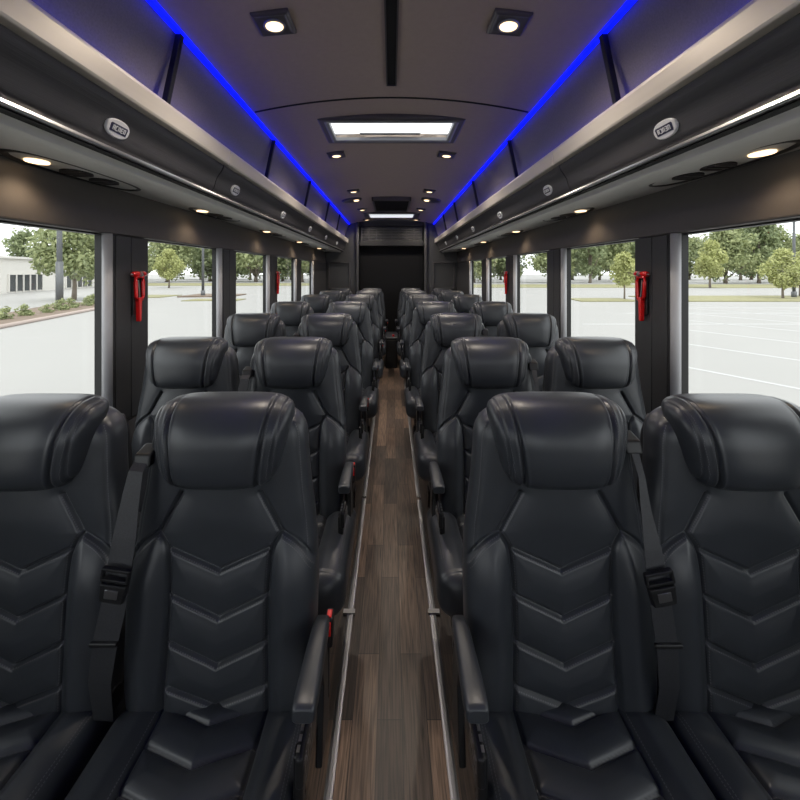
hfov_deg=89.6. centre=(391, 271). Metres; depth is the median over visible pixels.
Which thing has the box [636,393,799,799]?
seat
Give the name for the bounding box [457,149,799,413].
wall
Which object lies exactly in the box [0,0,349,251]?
rack
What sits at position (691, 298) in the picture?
lawn
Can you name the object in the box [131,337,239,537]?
seat
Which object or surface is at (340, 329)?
seat
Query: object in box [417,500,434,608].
floor strip
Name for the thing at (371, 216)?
diffuser
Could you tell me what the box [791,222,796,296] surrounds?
lamp post
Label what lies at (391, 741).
floor
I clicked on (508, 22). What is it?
recessed light
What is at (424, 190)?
recessed light
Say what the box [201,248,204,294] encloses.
lamp post
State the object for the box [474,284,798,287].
lawn
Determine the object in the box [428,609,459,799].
floor strip
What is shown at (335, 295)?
seat
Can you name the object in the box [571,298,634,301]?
lawn
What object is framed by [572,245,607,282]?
tree
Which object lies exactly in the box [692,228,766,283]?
tree
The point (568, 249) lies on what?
window
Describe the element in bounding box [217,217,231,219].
air vent
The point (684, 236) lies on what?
window
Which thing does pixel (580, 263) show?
tree
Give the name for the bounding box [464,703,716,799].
seat cushion
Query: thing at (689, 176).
air vent
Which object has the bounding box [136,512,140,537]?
seat cushion
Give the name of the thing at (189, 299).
lawn
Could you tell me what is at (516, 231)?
light
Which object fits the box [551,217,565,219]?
air vent
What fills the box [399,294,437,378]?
seat
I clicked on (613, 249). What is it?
tree
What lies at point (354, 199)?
recessed light
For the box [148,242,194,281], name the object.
tree
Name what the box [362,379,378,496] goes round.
floor strip
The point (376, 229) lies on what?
air vent
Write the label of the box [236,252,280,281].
tree
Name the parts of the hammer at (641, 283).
loop handle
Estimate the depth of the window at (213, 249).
2.83 m
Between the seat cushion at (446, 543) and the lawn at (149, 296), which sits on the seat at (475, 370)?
the seat cushion at (446, 543)
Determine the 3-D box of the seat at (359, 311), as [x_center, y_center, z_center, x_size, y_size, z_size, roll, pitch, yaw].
[-0.385,0.874,3.410,0.545,1.212,0.580,0,0,0]
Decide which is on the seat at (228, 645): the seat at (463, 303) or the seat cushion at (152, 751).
the seat cushion at (152, 751)
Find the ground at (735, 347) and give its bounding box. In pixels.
[0,275,799,406]
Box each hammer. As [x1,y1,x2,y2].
[130,271,146,320]
[276,271,279,293]
[504,271,507,293]
[633,271,649,320]
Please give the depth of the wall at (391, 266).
7.42 m
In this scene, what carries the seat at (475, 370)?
on the floor
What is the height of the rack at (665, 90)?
0.660 m
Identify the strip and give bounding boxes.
[0,302,93,323]
[323,609,354,799]
[348,498,365,608]
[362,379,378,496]
[404,379,420,496]
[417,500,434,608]
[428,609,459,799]
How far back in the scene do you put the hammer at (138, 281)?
1.86 m
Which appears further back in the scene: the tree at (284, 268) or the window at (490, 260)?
the tree at (284, 268)
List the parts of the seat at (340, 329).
backrest, recline lever, armrest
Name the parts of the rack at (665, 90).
rail, post, post, rail, post, post, chrome trim, rail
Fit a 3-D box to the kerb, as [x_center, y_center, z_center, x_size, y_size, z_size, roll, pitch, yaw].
[-18.474,2.410,23.522,0.379,0.220,13.856,0,0,-15]
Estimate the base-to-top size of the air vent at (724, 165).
0.012 m
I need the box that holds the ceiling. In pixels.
[156,0,626,223]
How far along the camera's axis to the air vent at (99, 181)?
1.59 m
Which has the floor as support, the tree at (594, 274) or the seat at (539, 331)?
the seat at (539, 331)
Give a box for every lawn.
[148,283,308,285]
[148,295,180,297]
[182,299,244,300]
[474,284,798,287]
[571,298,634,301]
[628,295,799,301]
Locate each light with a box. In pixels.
[0,149,140,190]
[188,207,239,221]
[250,8,296,36]
[259,230,284,236]
[327,151,345,158]
[342,197,361,202]
[347,189,359,192]
[421,197,440,202]
[423,189,435,192]
[437,151,455,158]
[486,8,532,36]
[498,230,523,236]
[543,207,594,221]
[649,139,799,186]
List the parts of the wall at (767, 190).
edge trim, edge trim, edge trim, edge trim, edge trim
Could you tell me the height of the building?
4.200 m
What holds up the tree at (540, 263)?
on the ground at (735, 347)
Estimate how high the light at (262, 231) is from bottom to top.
0.030 m
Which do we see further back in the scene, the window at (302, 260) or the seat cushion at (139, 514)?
the window at (302, 260)
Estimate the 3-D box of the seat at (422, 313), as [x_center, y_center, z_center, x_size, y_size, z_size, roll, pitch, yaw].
[0.368,0.874,3.410,0.512,1.212,0.580,0,0,0]
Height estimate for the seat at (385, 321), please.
1.200 m
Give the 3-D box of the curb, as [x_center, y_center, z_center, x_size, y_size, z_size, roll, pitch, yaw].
[-18.000,2.420,40.750,5.000,0.120,4.500,0,0,0]
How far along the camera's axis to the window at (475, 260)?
6.19 m
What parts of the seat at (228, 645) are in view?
tongue plate, backrest, recline lever, armrest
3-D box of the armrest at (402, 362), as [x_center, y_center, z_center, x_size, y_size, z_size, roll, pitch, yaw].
[0.345,1.071,4.505,0.504,0.182,0.470,0,0,0]
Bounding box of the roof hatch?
[372,196,410,211]
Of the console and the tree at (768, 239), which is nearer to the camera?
the console
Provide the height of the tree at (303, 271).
15.099 m
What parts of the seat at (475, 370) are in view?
armrest, recline lever, backrest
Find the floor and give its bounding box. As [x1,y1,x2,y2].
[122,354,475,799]
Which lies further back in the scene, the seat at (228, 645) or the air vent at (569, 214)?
the air vent at (569, 214)
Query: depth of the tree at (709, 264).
59.68 m
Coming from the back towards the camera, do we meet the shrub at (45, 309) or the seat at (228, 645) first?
the shrub at (45, 309)
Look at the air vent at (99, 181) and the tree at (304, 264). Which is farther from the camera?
the tree at (304, 264)
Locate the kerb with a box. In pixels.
[0,308,93,328]
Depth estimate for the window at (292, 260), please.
5.07 m
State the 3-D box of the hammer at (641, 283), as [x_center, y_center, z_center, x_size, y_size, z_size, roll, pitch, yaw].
[1.171,0.115,1.889,0.034,0.234,0.112,0,0,0]
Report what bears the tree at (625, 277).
on the ground at (735, 347)
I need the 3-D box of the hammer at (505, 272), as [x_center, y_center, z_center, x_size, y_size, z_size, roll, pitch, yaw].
[1.171,0.115,4.134,0.034,0.234,0.112,0,0,0]
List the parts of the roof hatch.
hatch lid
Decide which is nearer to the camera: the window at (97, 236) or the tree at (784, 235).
the window at (97, 236)
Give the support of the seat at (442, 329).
on the floor
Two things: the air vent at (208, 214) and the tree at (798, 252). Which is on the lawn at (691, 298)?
the tree at (798, 252)
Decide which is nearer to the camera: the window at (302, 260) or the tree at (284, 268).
the window at (302, 260)
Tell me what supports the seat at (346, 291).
on the floor
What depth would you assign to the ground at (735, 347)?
17.23 m
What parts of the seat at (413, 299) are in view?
backrest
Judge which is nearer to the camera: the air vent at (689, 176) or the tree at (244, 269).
the air vent at (689, 176)
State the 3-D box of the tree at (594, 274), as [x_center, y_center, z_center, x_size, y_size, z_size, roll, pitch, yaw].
[60.284,-3.764,115.851,11.822,12.625,10.600,0,0,30]
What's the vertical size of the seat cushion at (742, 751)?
0.173 m
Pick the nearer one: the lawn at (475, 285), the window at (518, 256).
the window at (518, 256)
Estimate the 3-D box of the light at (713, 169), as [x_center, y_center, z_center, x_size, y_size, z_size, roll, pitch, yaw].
[1.110,-0.365,1.400,0.170,0.030,0.620,0,0,0]
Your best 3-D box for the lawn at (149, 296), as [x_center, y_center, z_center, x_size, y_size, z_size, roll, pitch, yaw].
[-23.900,2.450,39.750,4.200,0.060,4.500,0,0,0]
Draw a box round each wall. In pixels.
[0,154,325,442]
[325,219,457,331]
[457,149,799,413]
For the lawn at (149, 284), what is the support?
on the ground at (735, 347)
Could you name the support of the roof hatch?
attached to the ceiling
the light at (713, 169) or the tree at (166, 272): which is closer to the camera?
the light at (713, 169)
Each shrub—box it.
[0,306,14,319]
[13,304,34,315]
[38,304,54,312]
[50,298,71,310]
[63,297,79,307]
[81,297,93,305]
[83,294,93,302]
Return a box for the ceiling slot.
[384,0,398,85]
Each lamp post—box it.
[55,230,63,303]
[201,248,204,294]
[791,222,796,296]
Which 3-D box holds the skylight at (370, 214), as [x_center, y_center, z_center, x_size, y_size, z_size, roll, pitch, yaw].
[0.000,-0.952,6.700,0.920,0.068,0.580,0,0,0]
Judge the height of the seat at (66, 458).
1.156 m
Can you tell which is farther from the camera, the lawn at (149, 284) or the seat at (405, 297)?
the lawn at (149, 284)
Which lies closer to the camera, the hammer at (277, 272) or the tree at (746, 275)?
the hammer at (277, 272)
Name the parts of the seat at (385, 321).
backrest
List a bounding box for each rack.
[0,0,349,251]
[433,0,799,251]
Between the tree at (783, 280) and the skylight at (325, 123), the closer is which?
the skylight at (325, 123)
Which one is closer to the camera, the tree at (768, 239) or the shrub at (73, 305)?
the shrub at (73, 305)
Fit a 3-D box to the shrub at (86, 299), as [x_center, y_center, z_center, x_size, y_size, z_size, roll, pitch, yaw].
[-20.861,2.091,27.679,0.772,0.725,0.742,0,0,-20]
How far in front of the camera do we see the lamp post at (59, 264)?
29.26 m
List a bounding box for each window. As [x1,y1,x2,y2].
[0,220,101,395]
[148,240,215,336]
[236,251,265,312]
[278,257,293,300]
[302,260,310,293]
[472,260,480,293]
[489,257,504,300]
[517,251,546,312]
[567,240,634,336]
[681,218,799,393]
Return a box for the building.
[0,256,93,293]
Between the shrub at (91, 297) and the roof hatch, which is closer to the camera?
the roof hatch
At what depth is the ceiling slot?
1.65 m
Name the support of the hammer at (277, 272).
attached to the wall at (126, 221)
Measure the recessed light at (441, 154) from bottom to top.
0.034 m
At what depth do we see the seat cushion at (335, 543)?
1.43 m
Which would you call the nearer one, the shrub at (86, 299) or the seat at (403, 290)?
the seat at (403, 290)
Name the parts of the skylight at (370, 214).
trim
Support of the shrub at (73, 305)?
on the strip at (38, 313)
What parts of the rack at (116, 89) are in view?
rail, chrome trim, post, rail, post, post, post, rail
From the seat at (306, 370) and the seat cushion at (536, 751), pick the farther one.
the seat at (306, 370)
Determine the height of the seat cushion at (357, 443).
0.181 m
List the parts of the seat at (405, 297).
backrest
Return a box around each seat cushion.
[0,694,125,799]
[64,703,316,799]
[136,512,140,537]
[317,507,355,615]
[346,429,368,481]
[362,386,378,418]
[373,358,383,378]
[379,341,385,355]
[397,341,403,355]
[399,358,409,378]
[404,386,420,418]
[414,429,436,481]
[427,507,464,616]
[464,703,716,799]
[667,703,799,799]
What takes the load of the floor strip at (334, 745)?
on the floor
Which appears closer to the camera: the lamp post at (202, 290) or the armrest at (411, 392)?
the armrest at (411, 392)
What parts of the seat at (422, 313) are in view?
armrest, recline lever, backrest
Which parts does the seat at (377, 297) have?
backrest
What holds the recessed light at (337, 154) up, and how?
in the ceiling
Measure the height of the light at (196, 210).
0.030 m
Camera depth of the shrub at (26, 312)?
21.31 m
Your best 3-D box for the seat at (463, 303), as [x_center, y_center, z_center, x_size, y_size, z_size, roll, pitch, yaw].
[0.890,0.875,4.560,0.462,1.210,0.580,0,0,0]
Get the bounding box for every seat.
[0,393,134,799]
[64,392,333,799]
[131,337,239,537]
[224,313,285,378]
[238,337,355,615]
[270,301,313,336]
[293,313,368,507]
[301,294,332,312]
[320,290,344,301]
[326,301,378,437]
[331,288,351,299]
[345,294,383,378]
[356,290,385,355]
[362,288,387,334]
[395,288,420,358]
[397,290,426,355]
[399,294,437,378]
[404,301,457,437]
[414,313,488,507]
[427,337,538,650]
[431,288,451,299]
[438,290,462,301]
[450,294,481,312]
[452,392,716,799]
[469,301,512,336]
[497,313,558,391]
[542,337,645,487]
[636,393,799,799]
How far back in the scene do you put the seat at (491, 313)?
3.51 m
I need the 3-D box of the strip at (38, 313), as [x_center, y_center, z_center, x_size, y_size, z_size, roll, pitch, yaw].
[-20.291,2.410,24.254,3.932,0.140,15.977,0,0,-21]
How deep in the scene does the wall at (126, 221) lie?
1.83 m
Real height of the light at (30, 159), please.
0.030 m
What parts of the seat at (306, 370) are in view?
backrest, recline lever, armrest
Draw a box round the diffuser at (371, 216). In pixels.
[370,215,412,217]
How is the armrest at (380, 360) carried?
on the seat at (369, 299)
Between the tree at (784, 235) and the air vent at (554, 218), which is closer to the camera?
the air vent at (554, 218)
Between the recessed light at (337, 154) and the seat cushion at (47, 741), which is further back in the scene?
the recessed light at (337, 154)
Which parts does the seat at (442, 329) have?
armrest, recline lever, backrest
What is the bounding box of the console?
[386,332,396,367]
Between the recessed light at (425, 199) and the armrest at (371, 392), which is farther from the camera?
the recessed light at (425, 199)
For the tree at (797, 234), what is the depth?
114.07 m
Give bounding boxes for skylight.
[317,114,465,142]
[363,212,419,217]
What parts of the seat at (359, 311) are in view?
backrest, recline lever, armrest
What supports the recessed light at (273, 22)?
in the ceiling
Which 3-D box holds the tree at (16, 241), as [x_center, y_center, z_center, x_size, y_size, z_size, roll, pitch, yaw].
[-68.918,-3.136,75.845,8.183,11.355,6.636,0,0,-2]
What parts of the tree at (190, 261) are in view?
crown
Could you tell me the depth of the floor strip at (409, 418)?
3.18 m
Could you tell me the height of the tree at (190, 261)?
16.450 m
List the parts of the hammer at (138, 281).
loop handle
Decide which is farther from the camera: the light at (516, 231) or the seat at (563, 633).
the light at (516, 231)
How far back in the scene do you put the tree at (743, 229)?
113.58 m
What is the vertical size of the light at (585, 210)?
0.030 m
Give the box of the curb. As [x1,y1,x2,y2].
[177,294,245,296]
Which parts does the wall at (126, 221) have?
edge trim, edge trim, edge trim, edge trim, edge trim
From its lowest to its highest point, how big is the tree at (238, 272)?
16.787 m
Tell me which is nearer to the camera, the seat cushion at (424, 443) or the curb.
the seat cushion at (424, 443)
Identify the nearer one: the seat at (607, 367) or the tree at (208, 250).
the seat at (607, 367)
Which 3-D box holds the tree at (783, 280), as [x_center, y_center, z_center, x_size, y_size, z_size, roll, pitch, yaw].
[35.292,0.146,36.371,2.758,4.676,3.759,0,0,-36]
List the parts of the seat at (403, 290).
backrest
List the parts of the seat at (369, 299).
backrest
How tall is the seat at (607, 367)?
1.186 m
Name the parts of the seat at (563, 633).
armrest, recline lever, backrest, tongue plate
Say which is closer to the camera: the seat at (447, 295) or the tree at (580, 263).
the seat at (447, 295)
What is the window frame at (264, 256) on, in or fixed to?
in the wall at (126, 221)
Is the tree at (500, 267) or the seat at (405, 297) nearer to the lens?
the seat at (405, 297)
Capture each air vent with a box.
[59,168,93,176]
[89,178,118,184]
[207,213,223,216]
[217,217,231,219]
[361,228,421,239]
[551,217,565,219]
[559,213,575,216]
[672,172,704,179]
[700,161,737,170]
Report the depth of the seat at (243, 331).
2.57 m
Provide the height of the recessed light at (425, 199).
0.059 m
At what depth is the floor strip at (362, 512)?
2.07 m
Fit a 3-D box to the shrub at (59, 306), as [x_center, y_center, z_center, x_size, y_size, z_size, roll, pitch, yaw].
[-20.124,2.037,24.531,0.880,0.871,0.951,0,0,6]
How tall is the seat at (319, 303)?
1.210 m
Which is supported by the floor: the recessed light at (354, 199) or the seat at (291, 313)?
the seat at (291, 313)
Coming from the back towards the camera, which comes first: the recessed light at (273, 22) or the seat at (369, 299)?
the seat at (369, 299)
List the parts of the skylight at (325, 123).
trim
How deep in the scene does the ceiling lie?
1.87 m
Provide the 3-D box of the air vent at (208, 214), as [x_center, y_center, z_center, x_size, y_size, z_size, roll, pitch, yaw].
[-1.110,-0.356,2.540,0.092,0.012,0.112,0,0,0]
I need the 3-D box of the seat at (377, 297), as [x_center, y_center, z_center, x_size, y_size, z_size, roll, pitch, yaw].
[-0.346,0.880,5.740,0.545,1.200,0.580,0,0,0]
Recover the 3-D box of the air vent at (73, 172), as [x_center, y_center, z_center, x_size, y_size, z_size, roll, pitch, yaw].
[-1.140,-0.356,1.460,0.092,0.012,0.112,0,0,0]
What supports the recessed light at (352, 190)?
in the ceiling
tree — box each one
[1,226,37,256]
[22,228,93,299]
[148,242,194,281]
[151,248,187,287]
[184,246,201,279]
[190,247,211,280]
[204,249,240,270]
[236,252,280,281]
[236,267,244,279]
[239,258,253,279]
[277,257,290,280]
[301,260,308,281]
[301,261,308,272]
[474,258,497,282]
[492,254,531,281]
[527,249,578,275]
[571,249,584,279]
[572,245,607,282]
[582,251,610,279]
[587,242,634,281]
[609,251,634,298]
[689,234,702,279]
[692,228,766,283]
[692,239,728,287]
[724,228,750,279]
[737,270,756,279]
[738,227,799,279]
[743,224,783,282]
[755,247,799,297]
[782,251,799,295]
[786,231,799,251]
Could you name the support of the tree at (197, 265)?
on the ground at (735, 347)
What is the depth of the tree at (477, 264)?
86.69 m
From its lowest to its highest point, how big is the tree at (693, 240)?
13.941 m
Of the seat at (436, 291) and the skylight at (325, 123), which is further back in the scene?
the seat at (436, 291)
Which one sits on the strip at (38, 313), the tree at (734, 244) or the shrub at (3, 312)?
the shrub at (3, 312)
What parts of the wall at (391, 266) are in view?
panel frame, corner panel, panel, corner panel, panel frame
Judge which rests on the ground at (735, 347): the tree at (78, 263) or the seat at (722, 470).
the tree at (78, 263)
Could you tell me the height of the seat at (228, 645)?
1.160 m

